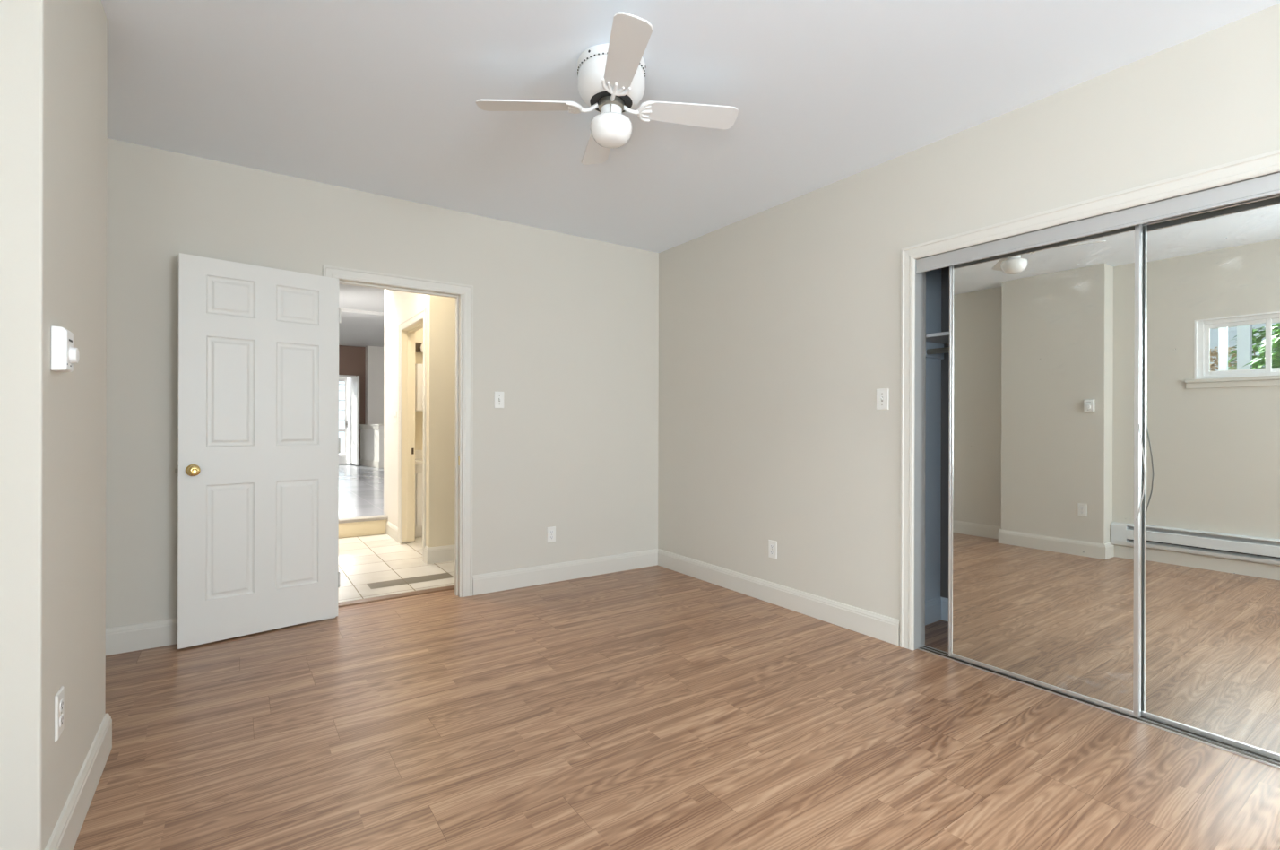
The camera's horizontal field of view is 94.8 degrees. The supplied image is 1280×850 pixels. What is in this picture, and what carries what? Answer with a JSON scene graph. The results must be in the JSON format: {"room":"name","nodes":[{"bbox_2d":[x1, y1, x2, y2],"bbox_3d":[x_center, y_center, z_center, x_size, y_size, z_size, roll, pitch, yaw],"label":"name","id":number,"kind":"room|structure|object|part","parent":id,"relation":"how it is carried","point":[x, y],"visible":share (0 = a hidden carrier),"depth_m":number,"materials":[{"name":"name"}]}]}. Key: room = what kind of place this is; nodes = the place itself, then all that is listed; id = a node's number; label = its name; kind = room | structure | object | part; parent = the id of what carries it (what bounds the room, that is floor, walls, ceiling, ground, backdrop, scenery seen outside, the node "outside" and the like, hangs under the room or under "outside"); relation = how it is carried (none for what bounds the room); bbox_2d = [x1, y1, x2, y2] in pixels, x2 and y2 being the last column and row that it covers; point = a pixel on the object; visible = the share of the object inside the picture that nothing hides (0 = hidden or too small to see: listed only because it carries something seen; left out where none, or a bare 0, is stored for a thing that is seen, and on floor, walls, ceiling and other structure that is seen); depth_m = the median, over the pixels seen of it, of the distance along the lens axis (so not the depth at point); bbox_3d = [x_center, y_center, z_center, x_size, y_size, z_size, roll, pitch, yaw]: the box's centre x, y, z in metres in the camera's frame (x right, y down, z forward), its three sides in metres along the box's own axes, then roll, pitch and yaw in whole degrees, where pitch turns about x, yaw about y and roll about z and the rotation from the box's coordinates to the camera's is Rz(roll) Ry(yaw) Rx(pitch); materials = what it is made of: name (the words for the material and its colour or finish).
{"room":"empty bedroom","nodes":[
{"label":"empty bedroom","id":0,"kind":"room"},
{"bbox_2d":[0,0,107,849],"bbox_3d":[-1.732,-0.140,1.680,0.201,2.589,0.845,0,0,-34],"label":"wall","id":1,"kind":"structure","parent":0,"point":[54,53],"depth_m":1.44,"materials":[{"name":"beige paint"}]},
{"bbox_2d":[54,685,64,741],"bbox_3d":[-1.501,0.745,1.524,0.008,0.115,0.070,0,0,-34],"label":"wall outlet","id":2,"kind":"object","parent":1,"relation":"attached to","point":[59,697],"visible":1,"depth_m":1.51,"materials":[{"name":"white plastic"}]},
{"bbox_2d":[59,713,63,726],"bbox_3d":[-1.499,0.765,1.526,0.002,0.025,0.033,0,0,-34],"label":"receptacle","id":3,"kind":"object","parent":2,"relation":"attached to","point":[61,715],"depth_m":1.52,"materials":[{"name":"white plastic"}]},
{"bbox_2d":[60,698,63,711],"bbox_3d":[-1.499,0.726,1.526,0.002,0.025,0.033,0,0,-34],"label":"receptacle","id":4,"kind":"object","parent":2,"relation":"attached to","point":[61,699],"depth_m":1.53,"materials":[{"name":"white plastic"}]},
{"bbox_2d":[50,325,79,371],"bbox_3d":[-1.452,-0.190,1.489,0.044,0.110,0.072,0,0,-34],"label":"thermostat","id":5,"kind":"object","parent":1,"relation":"attached to","point":[63,352],"visible":1,"depth_m":1.46,"materials":[{"name":"white plastic"}]},
{"bbox_2d":[338,345,365,458],"bbox_3d":[-7.706,-0.381,13.705,2.420,3.035,0.120,0,0,-34],"label":"wall","id":6,"kind":"structure","parent":0,"point":[351,358],"depth_m":14.24,"materials":[{"name":"brown paint"}]},
{"bbox_2d":[338,374,359,465],"bbox_3d":[-7.126,-0.125,13.632,1.095,2.135,0.879,0,0,-34],"label":"door","id":7,"kind":"structure","parent":6,"relation":"in","point":[354,380],"depth_m":13.94,"materials":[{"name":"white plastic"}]},
{"bbox_2d":[338,283,384,346],"bbox_3d":[-4.209,-1.913,10.724,4.800,0.150,9.150,0,0,-34],"label":"ceiling","id":8,"kind":"structure","parent":0,"point":[362,324],"depth_m":10.11,"materials":[{"name":"grey paint"}]},
{"bbox_2d":[338,464,384,518],"bbox_3d":[-4.304,1.002,10.937,4.700,0.100,9.500,0,0,-34],"label":"floor","id":9,"kind":"structure","parent":0,"point":[360,487],"depth_m":8.51,"materials":[{"name":"grey stone"}]},
{"bbox_2d":[359,423,383,467],"bbox_3d":[-6.122,0.464,13.494,0.180,0.965,1.409,0,0,-41],"label":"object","id":10,"kind":"structure","parent":9,"relation":"on","point":[371,435],"depth_m":13.29,"materials":[{"name":"white"}]},
{"bbox_2d":[364,345,384,423],"bbox_3d":[-5.636,-0.375,14.873,2.345,3.035,0.300,0,0,-34],"label":"wall","id":11,"kind":"structure","parent":0,"point":[375,355],"depth_m":14.19,"materials":[{"name":"white paint"}]},
{"bbox_2d":[105,138,658,628],"bbox_3d":[-1.318,-0.139,3.951,3.696,2.589,0.110,0,0,-34],"label":"wall","id":12,"kind":"structure","parent":0,"point":[566,326],"depth_m":4.02,"materials":[{"name":"beige paint"}]},
{"bbox_2d":[105,617,321,655],"bbox_3d":[-2.290,1.086,3.210,0.992,0.133,0.015,0,0,-34],"label":"baseboard","id":13,"kind":"structure","parent":12,"relation":"attached to","point":[125,638],"depth_m":3.02,"materials":[{"name":"white paint"}]},
{"bbox_2d":[174,252,341,648],"bbox_3d":[-2.092,0.134,3.278,0.782,2.020,0.148,0,0,-44],"label":"door","id":14,"kind":"structure","parent":12,"relation":"in","point":[259,442],"depth_m":3.23,"materials":[{"name":"white paint"}]},
{"bbox_3d":[-2.292,0.234,3.023,0.062,0.062,0.056,0,0,-44],"label":"knob","id":15,"kind":"part","parent":14,"relation":"part of","materials":[{"name":"gold metal"}]},
{"bbox_2d":[321,264,473,620],"bbox_3d":[-1.540,0.104,3.789,0.902,2.102,0.129,0,0,-34],"label":"door frame","id":16,"kind":"structure","parent":12,"relation":"attached to","point":[462,294],"depth_m":3.97,"materials":[{"name":"white paint"}]},
{"bbox_2d":[493,391,503,407],"bbox_3d":[-0.979,-0.175,4.106,0.070,0.115,0.018,0,0,-34],"label":"light switch","id":17,"kind":"object","parent":12,"relation":"attached to","point":[498,396],"visible":1,"depth_m":4.11,"materials":[{"name":"white plastic"}]},
{"bbox_2d":[546,526,555,543],"bbox_3d":[-0.652,0.808,4.339,0.070,0.115,0.008,0,0,-34],"label":"wall outlet","id":18,"kind":"object","parent":12,"relation":"attached to","point":[550,531],"visible":1,"depth_m":4.33,"materials":[{"name":"white plastic"}]},
{"bbox_2d":[472,548,658,595],"bbox_3d":[-0.492,1.092,4.446,1.566,0.133,0.015,0,0,-34],"label":"baseboard","id":19,"kind":"structure","parent":12,"relation":"attached to","point":[492,582],"depth_m":4.37,"materials":[{"name":"white paint"}]},
{"bbox_2d":[383,289,426,543],"bbox_3d":[-2.223,-0.372,5.670,0.120,3.050,1.695,0,0,-34],"label":"wall","id":20,"kind":"structure","parent":0,"point":[399,306],"depth_m":5.98,"materials":[{"name":"white paint"}]},
{"bbox_2d":[397,308,426,561],"bbox_3d":[-2.015,0.083,5.350,0.139,2.118,0.940,0,0,-34],"label":"door frame","id":21,"kind":"structure","parent":20,"relation":"attached to","point":[407,328],"depth_m":5.67,"materials":[{"name":"white paint"}]},
{"bbox_2d":[415,328,423,449],"bbox_3d":[-1.819,-0.221,6.831,1.862,2.750,0.080,0,0,-34],"label":"wall","id":22,"kind":"structure","parent":0,"point":[419,334],"depth_m":6.38,"materials":[{"name":"beige paint"}]},
{"bbox_2d":[415,363,423,411],"bbox_3d":[-2.088,-0.397,6.483,0.760,0.500,0.183,0,0,-34],"label":"upper cabinet","id":23,"kind":"object","parent":22,"relation":"attached to","point":[419,367],"visible":0.17,"depth_m":6.22,"materials":[{"name":"white wood"}]},
{"bbox_2d":[415,342,423,353],"bbox_3d":[-2.094,-0.827,6.493,0.720,0.120,0.159,0,0,-34],"label":"vanity light","id":24,"kind":"object","parent":22,"relation":"attached to","point":[419,346],"visible":0.11,"depth_m":6.33,"materials":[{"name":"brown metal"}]},
{"bbox_2d":[425,294,455,547],"bbox_3d":[-0.948,-0.218,5.457,1.982,2.750,0.100,0,0,-34],"label":"wall","id":25,"kind":"structure","parent":0,"point":[440,436],"depth_m":4.91,"materials":[{"name":"beige paint"}]},
{"bbox_2d":[385,520,454,563],"bbox_3d":[-1.428,1.077,6.040,1.887,0.133,1.630,0,0,-34],"label":"baseboard","id":26,"kind":"structure","parent":25,"relation":"attached to","point":[438,554],"depth_m":4.92,"materials":[{"name":"white paint"}]},
{"bbox_2d":[73,533,1279,849],"bbox_3d":[0.455,1.185,1.893,4.340,0.073,10.600,0,0,-34],"label":"floor","id":27,"kind":"structure","parent":0,"point":[653,707],"depth_m":2.16,"materials":[{"name":"brown wood"}]},
{"bbox_2d":[338,518,387,537],"bbox_3d":[-3.092,1.068,5.922,1.017,0.165,0.060,0,0,-34],"label":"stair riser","id":28,"kind":"structure","parent":27,"relation":"on","point":[354,529],"depth_m":6.05,"materials":[{"name":"beige"}]},
{"bbox_2d":[338,514,387,523],"bbox_3d":[-3.096,0.970,5.928,1.016,0.034,0.125,0,0,-34],"label":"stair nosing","id":29,"kind":"structure","parent":28,"relation":"on","point":[381,516],"depth_m":6.05,"materials":[{"name":"white wood"}]},
{"bbox_2d":[337,584,454,606],"bbox_3d":[-1.641,1.152,3.950,0.816,0.026,0.065,0,0,-34],"label":"threshold","id":30,"kind":"object","parent":27,"relation":"on","point":[448,587],"visible":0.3,"depth_m":3.94,"materials":[{"name":"brown wood"}]},
{"bbox_2d":[415,449,423,536],"bbox_3d":[-2.000,0.681,6.350,0.960,0.922,0.507,0,0,-34],"label":"bathroom vanity","id":31,"kind":"object","parent":27,"relation":"on","point":[419,454],"visible":0.06,"depth_m":5.93,"materials":[{"name":"white wood"}]},
{"bbox_2d":[415,449,423,465],"bbox_3d":[-2.001,0.337,6.353,0.960,0.130,0.499,0,0,-34],"label":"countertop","id":32,"kind":"structure","parent":31,"relation":"on","point":[419,454],"depth_m":6.35,"materials":[{"name":"beige"}]},
{"bbox_3d":[-2.064,0.752,6.042,0.435,0.540,0.021,0,0,-34],"label":"cabinet door","id":33,"kind":"part","parent":31,"relation":"part of","materials":[{"name":"white wood"}]},
{"bbox_2d":[916,644,1279,768],"bbox_3d":[1.895,1.162,2.461,0.066,0.006,1.504,0,0,-34],"label":"floor track","id":34,"kind":"object","parent":27,"relation":"on","point":[1215,742],"visible":0.86,"depth_m":2.30,"materials":[{"name":"silver metal"}]},
{"bbox_2d":[948,224,1145,717],"bbox_3d":[1.764,0.170,2.624,0.034,1.965,0.777,0,0,-34],"label":"mirror door","id":35,"kind":"structure","parent":34,"relation":"on","point":[1045,445],"depth_m":2.58,"materials":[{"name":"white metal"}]},
{"bbox_3d":[1.761,1.145,2.637,0.017,0.016,0.718,0,0,-34],"label":"rail","id":36,"kind":"part","parent":35,"relation":"part of","materials":[{"name":"silver metal"}]},
{"bbox_2d":[1141,193,1279,759],"bbox_3d":[2.043,0.171,2.286,0.023,1.965,0.723,0,0,-34],"label":"mirror door","id":37,"kind":"structure","parent":34,"relation":"on","point":[1210,522],"depth_m":2.17,"materials":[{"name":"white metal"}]},
{"bbox_3d":[2.041,1.145,2.286,0.017,0.016,0.685,0,0,-34],"label":"rail","id":38,"kind":"part","parent":37,"relation":"part of","materials":[{"name":"silver metal"}]},
{"bbox_3d":[2.047,-0.802,2.286,0.017,0.020,0.685,0,0,-34],"label":"rail","id":39,"kind":"part","parent":37,"relation":"part of","materials":[{"name":"silver metal"}]},
{"bbox_2d":[101,0,1279,252],"bbox_3d":[1.099,-1.476,0.970,4.337,0.100,7.758,0,0,-34],"label":"ceiling","id":40,"kind":"structure","parent":0,"point":[377,97],"depth_m":2.48,"materials":[{"name":"white paint"}]},
{"bbox_2d":[475,11,738,164],"bbox_3d":[-0.101,-1.270,2.353,0.859,0.318,0.792,0,0,39],"label":"ceiling fan","id":41,"kind":"object","parent":40,"relation":"hanging from","point":[611,81],"visible":1,"depth_m":2.28,"materials":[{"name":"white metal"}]},
{"bbox_3d":[-0.445,-1.262,2.328,0.393,0.006,0.128,0,12,0],"label":"blade","id":42,"kind":"part","parent":41,"relation":"part of","materials":[{"name":"white wood"}]},
{"bbox_3d":[-0.184,-1.262,2.650,0.128,0.006,0.393,-12,2,-11],"label":"blade","id":43,"kind":"part","parent":41,"relation":"part of","materials":[{"name":"white wood"}]},
{"bbox_3d":[-0.114,-1.160,2.334,0.166,0.097,0.166,0,0,-34],"label":"lamp shade","id":44,"kind":"part","parent":41,"relation":"part of","materials":[{"name":"white glass"}]},
{"bbox_3d":[-0.053,-1.261,2.010,0.128,0.006,0.393,12,-2,-11],"label":"blade","id":45,"kind":"part","parent":41,"relation":"part of","materials":[{"name":"white wood"}]},
{"bbox_3d":[0.203,-1.260,2.390,0.393,0.006,0.128,0,-12,-10],"label":"blade","id":46,"kind":"part","parent":41,"relation":"part of","materials":[{"name":"white wood"}]},
{"bbox_2d":[925,268,941,600],"bbox_3d":[2.125,-0.128,2.646,0.501,2.589,1.955,0,0,-34],"label":"wall","id":47,"kind":"structure","parent":0,"point":[933,278],"depth_m":3.49,"materials":[{"name":"grey paint"}]},
{"bbox_2d":[925,596,948,624],"bbox_3d":[2.122,1.100,2.653,0.491,0.133,1.825,0,0,-34],"label":"baseboard","id":48,"kind":"structure","parent":47,"relation":"attached to","point":[936,609],"depth_m":3.49,"materials":[{"name":"white paint"}]},
{"bbox_2d":[940,266,949,597],"bbox_3d":[2.356,-0.127,2.805,0.060,2.589,1.955,0,0,-34],"label":"wall","id":49,"kind":"structure","parent":0,"point":[945,272],"depth_m":3.52,"materials":[{"name":"grey paint"}]},
{"bbox_2d":[925,331,949,359],"bbox_3d":[2.190,-0.448,2.693,0.338,0.109,1.829,0,0,-34],"label":"closet shelf","id":50,"kind":"object","parent":49,"relation":"attached to","point":[935,342],"visible":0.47,"depth_m":3.39,"materials":[{"name":"white wood"}]},
{"bbox_3d":[2.187,-0.423,2.682,0.032,0.032,1.815,0,0,-34],"label":"hanging rod","id":51,"kind":"part","parent":50,"relation":"part of","materials":[{"name":"metal"}]},
{"bbox_2d":[657,3,1279,619],"bbox_3d":[2.361,-0.127,1.772,0.100,2.589,7.648,0,0,-34],"label":"wall","id":52,"kind":"structure","parent":0,"point":[780,325],"depth_m":3.39,"materials":[{"name":"beige paint"}]},
{"bbox_2d":[768,539,777,559],"bbox_3d":[0.865,0.813,3.848,0.008,0.115,0.070,0,0,-34],"label":"wall outlet","id":53,"kind":"object","parent":52,"relation":"attached to","point":[772,544],"visible":1,"depth_m":3.84,"materials":[{"name":"white plastic"}]},
{"bbox_2d":[657,548,899,645],"bbox_3d":[0.761,1.096,3.994,0.015,0.133,2.149,0,0,-34],"label":"baseboard","id":54,"kind":"structure","parent":52,"relation":"attached to","point":[875,625],"depth_m":3.70,"materials":[{"name":"white paint"}]},
{"bbox_2d":[876,388,888,409],"bbox_3d":[1.312,-0.140,3.194,0.018,0.115,0.070,0,0,-34],"label":"light switch","id":55,"kind":"object","parent":52,"relation":"attached to","point":[882,394],"visible":1,"depth_m":3.19,"materials":[{"name":"white plastic"}]},
{"bbox_2d":[899,148,1279,649],"bbox_3d":[1.883,0.120,2.451,0.119,2.091,1.646,0,0,-34],"label":"door frame","id":56,"kind":"structure","parent":52,"relation":"attached to","point":[912,284],"depth_m":3.05,"materials":[{"name":"white paint"}]},
{"bbox_2d":[916,172,1279,273],"bbox_3d":[1.893,-0.819,2.455,0.091,0.070,1.504,0,0,-34],"label":"fascia","id":57,"kind":"object","parent":52,"relation":"attached to","point":[1269,185],"visible":1,"depth_m":2.36,"materials":[{"name":"white wood"}]},
{"bbox_3d":[-0.603,-0.136,-0.264,0.140,2.589,7.648,0,0,-34],"label":"wall","id":58,"kind":"structure","parent":0,"visible":0},
{"bbox_2d":[44,712,112,849],"bbox_3d":[-0.488,1.092,-0.122,0.216,0.133,7.548,0,0,-34],"label":"baseboard","id":59,"kind":"structure","parent":58,"relation":"attached to","point":[64,834],"depth_m":1.72,"materials":[{"name":"white paint"}]},
{"label":"outside","id":60,"kind":"structure","parent":0,"visible":0},
{"bbox_2d":[338,447,349,462],"bbox_3d":[-10.501,1.127,20.572,18.000,0.200,14.200,0,0,-34],"label":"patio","id":61,"kind":"structure","parent":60,"point":[341,448],"depth_m":21.41,"materials":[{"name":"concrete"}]}
]}

